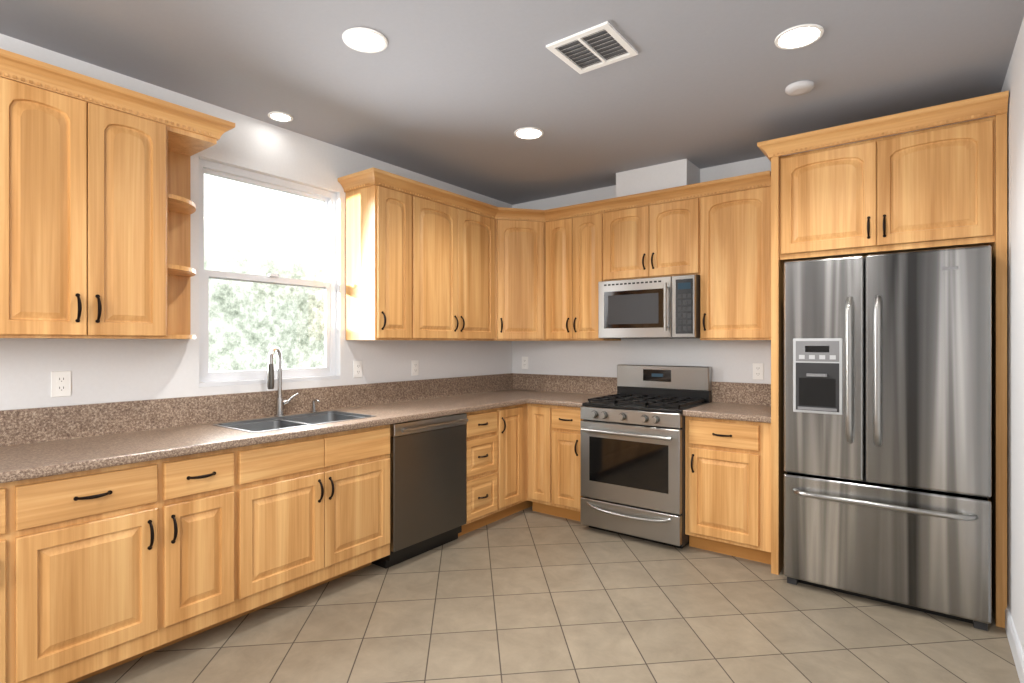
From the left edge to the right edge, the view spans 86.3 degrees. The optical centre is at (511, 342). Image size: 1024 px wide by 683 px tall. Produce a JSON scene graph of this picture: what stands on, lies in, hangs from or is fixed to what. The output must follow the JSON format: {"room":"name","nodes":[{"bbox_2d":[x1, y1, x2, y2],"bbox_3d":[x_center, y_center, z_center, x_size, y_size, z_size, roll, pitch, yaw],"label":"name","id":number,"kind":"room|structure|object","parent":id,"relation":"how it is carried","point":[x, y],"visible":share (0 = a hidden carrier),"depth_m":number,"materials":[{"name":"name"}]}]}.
{"room":"kitchen","nodes":[
{"label":"kitchen","id":0,"kind":"room"},
{"bbox_2d":[0,33,511,409],"bbox_3d":[-1.867,0.020,2.829,0.150,2.660,6.000,0,0,37],"label":"wall","id":1,"kind":"structure","parent":0,"point":[102,370],"depth_m":3.00,"materials":[{"name":"paint"}]},
{"bbox_2d":[51,371,70,396],"bbox_3d":[-2.038,0.185,2.469,0.008,0.116,0.072,0,0,37],"label":"outlet","id":2,"kind":"object","parent":1,"relation":"attached to","point":[60,380],"visible":1,"depth_m":2.47,"materials":[{"name":"white plastic"}]},
{"bbox_2d":[199,159,339,386],"bbox_3d":[-1.464,-0.385,3.333,0.113,1.248,0.888,0,0,37],"label":"window unit","id":3,"kind":"structure","parent":1,"relation":"in","point":[206,378],"depth_m":3.32,"materials":[{"name":"white plastic"}]},
{"bbox_2d":[353,361,361,377],"bbox_3d":[-1.061,0.180,3.761,0.008,0.116,0.072,0,0,37],"label":"outlet","id":4,"kind":"object","parent":1,"relation":"attached to","point":[357,365],"visible":1,"depth_m":3.75,"materials":[{"name":"white plastic"}]},
{"bbox_2d":[0,48,770,340],"bbox_3d":[-0.238,-0.559,2.868,2.394,1.078,3.967,0,0,37],"label":"upper cabinet","id":5,"kind":"object","parent":1,"relation":"attached to","point":[97,207],"visible":0.99,"depth_m":3.52,"materials":[{"name":"brown wood"}]},
{"bbox_2d":[598,274,699,338],"bbox_3d":[1.059,-0.254,4.089,0.741,0.437,0.452,0,0,37],"label":"microwave","id":6,"kind":"object","parent":5,"relation":"attached to","point":[667,307],"visible":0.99,"depth_m":3.93,"materials":[{"name":"grey metal"}]},
{"bbox_2d":[412,360,418,375],"bbox_3d":[-0.742,0.190,4.184,0.008,0.116,0.072,0,0,37],"label":"outlet","id":7,"kind":"object","parent":1,"relation":"attached to","point":[415,363],"visible":1,"depth_m":4.18,"materials":[{"name":"white plastic"}]},
{"bbox_2d":[0,0,1023,204],"bbox_3d":[-0.437,-1.335,1.747,3.736,0.050,6.300,0,0,37],"label":"ceiling","id":8,"kind":"structure","parent":0,"point":[447,96],"depth_m":2.59,"materials":[{"name":"paint"}]},
{"bbox_2d":[268,111,292,121],"bbox_3d":[-1.337,-1.306,3.155,0.136,0.007,0.136,0,0,37],"label":"recessed light","id":9,"kind":"object","parent":8,"relation":"in","point":[277,116],"visible":1,"depth_m":3.15,"materials":[{"name":"white plastic"}]},
{"bbox_2d":[342,27,387,52],"bbox_3d":[-0.634,-1.306,2.361,0.192,0.007,0.192,0,0,37],"label":"recessed light","id":10,"kind":"object","parent":8,"relation":"in","point":[366,40],"visible":1,"depth_m":2.36,"materials":[{"name":"white plastic"}]},
{"bbox_2d":[514,127,543,138],"bbox_3d":[0.106,-1.306,3.406,0.186,0.007,0.186,0,0,37],"label":"recessed light","id":11,"kind":"object","parent":8,"relation":"in","point":[527,132],"visible":1,"depth_m":3.40,"materials":[{"name":"white plastic"}]},
{"bbox_2d":[546,21,637,73],"bbox_3d":[0.359,-1.304,2.431,0.300,0.012,0.300,0,0,37],"label":"ceiling vent","id":12,"kind":"object","parent":8,"relation":"in","point":[600,45],"visible":1,"depth_m":2.42,"materials":[{"name":"white plastic"}]},
{"bbox_2d":[774,24,823,49],"bbox_3d":[1.225,-1.306,2.333,0.188,0.007,0.188,0,0,37],"label":"recessed light","id":13,"kind":"object","parent":8,"relation":"in","point":[799,36],"visible":1,"depth_m":2.33,"materials":[{"name":"white plastic"}]},
{"bbox_2d":[785,80,813,95],"bbox_3d":[1.469,-1.297,2.788,0.132,0.025,0.132,0,0,37],"label":"smoke detector","id":14,"kind":"object","parent":8,"relation":"attached to","point":[800,87],"visible":1,"depth_m":2.76,"materials":[{"name":"grey plastic"}]},
{"bbox_2d":[77,506,1019,682],"bbox_3d":[-0.437,1.380,1.747,3.736,0.060,6.300,0,0,37],"label":"floor","id":15,"kind":"structure","parent":0,"point":[527,595],"depth_m":2.56,"materials":[{"name":"tile"}]},
{"bbox_2d":[0,403,770,682],"bbox_3d":[-0.232,0.912,2.875,2.393,0.875,3.946,0,0,37],"label":"base cabinet","id":16,"kind":"object","parent":15,"relation":"on","point":[102,569],"visible":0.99,"depth_m":2.50,"materials":[{"name":"brown wood"}]},
{"bbox_2d":[0,347,770,482],"bbox_3d":[-0.232,0.330,2.876,2.394,0.615,3.947,0,0,37],"label":"countertop","id":17,"kind":"structure","parent":16,"relation":"on","point":[43,441],"depth_m":3.03,"materials":[{"name":"stone"}]},
{"bbox_2d":[267,347,319,416],"bbox_3d":[-1.319,0.228,3.283,0.111,0.412,0.354,0,0,37],"label":"faucet","id":18,"kind":"object","parent":17,"relation":"on","point":[291,402],"depth_m":3.28,"materials":[{"name":"silver metal"}]},
{"bbox_2d":[213,411,375,432],"bbox_3d":[-1.197,0.534,3.068,0.444,0.205,0.754,0,0,37],"label":"sink basin","id":19,"kind":"object","parent":17,"relation":"in","point":[280,422],"depth_m":3.15,"materials":[{"name":"silver metal"}]},
{"bbox_2d":[372,413,467,567],"bbox_3d":[-0.722,0.912,3.631,0.648,0.868,0.639,0,0,37],"label":"dishwasher","id":20,"kind":"object","parent":15,"relation":"on","point":[428,456],"visible":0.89,"depth_m":3.42,"materials":[{"name":"grey metal"}]},
{"bbox_2d":[580,364,711,548],"bbox_3d":[0.965,0.762,3.961,0.732,1.175,0.717,0,0,37],"label":"range","id":21,"kind":"object","parent":15,"relation":"on","point":[632,440],"visible":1,"depth_m":3.75,"materials":[{"name":"silver metal"}]},
{"bbox_2d":[757,90,1008,627],"bbox_3d":[2.084,0.089,3.147,1.092,2.521,0.718,0,0,37],"label":"cabinet","id":22,"kind":"object","parent":15,"relation":"on","point":[941,187],"visible":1,"depth_m":2.83,"materials":[{"name":"brown wood"}]},
{"bbox_2d":[784,245,991,630],"bbox_3d":[2.071,0.448,3.058,0.878,1.805,0.823,0,0,37],"label":"refrigerator","id":23,"kind":"object","parent":15,"relation":"on","point":[888,356],"visible":1,"depth_m":2.74,"materials":[{"name":"grey metal"}]},
{"bbox_2d":[512,116,991,383],"bbox_3d":[1.331,0.020,4.084,3.736,2.660,0.440,0,0,37],"label":"wall","id":24,"kind":"structure","parent":0,"point":[729,360],"depth_m":4.20,"materials":[{"name":"paint"}]},
{"bbox_2d":[522,357,527,368],"bbox_3d":[0.120,0.185,5.082,0.072,0.116,0.008,0,0,37],"label":"outlet","id":25,"kind":"object","parent":24,"relation":"attached to","point":[524,359],"visible":1,"depth_m":5.08,"materials":[{"name":"white plastic"}]},
{"bbox_2d":[753,363,763,379],"bbox_3d":[1.739,0.200,3.857,0.072,0.116,0.008,0,0,37],"label":"outlet","id":26,"kind":"object","parent":24,"relation":"attached to","point":[758,368],"visible":1,"depth_m":3.85,"materials":[{"name":"white plastic"}]},
{"bbox_2d":[1001,17,1023,653],"bbox_3d":[0.994,0.020,0.665,0.150,2.660,6.000,0,0,37],"label":"wall","id":27,"kind":"structure","parent":0,"point":[1014,79],"depth_m":2.39,"materials":[{"name":"paint"}]},
{"bbox_2d":[1005,604,1023,682],"bbox_3d":[0.928,1.300,0.715,0.014,0.100,5.996,0,0,37],"label":"baseboard","id":28,"kind":"structure","parent":27,"relation":"attached to","point":[1018,656],"depth_m":2.32,"materials":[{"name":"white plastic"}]},
{"label":"outside","id":29,"kind":"structure","parent":0,"visible":0},
{"bbox_2d":[204,174,323,371],"bbox_3d":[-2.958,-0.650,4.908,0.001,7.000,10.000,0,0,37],"label":"window glass","id":30,"kind":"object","parent":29,"point":[249,229],"depth_m":5.49,"materials":[{"name":"clear glass"}]}
]}

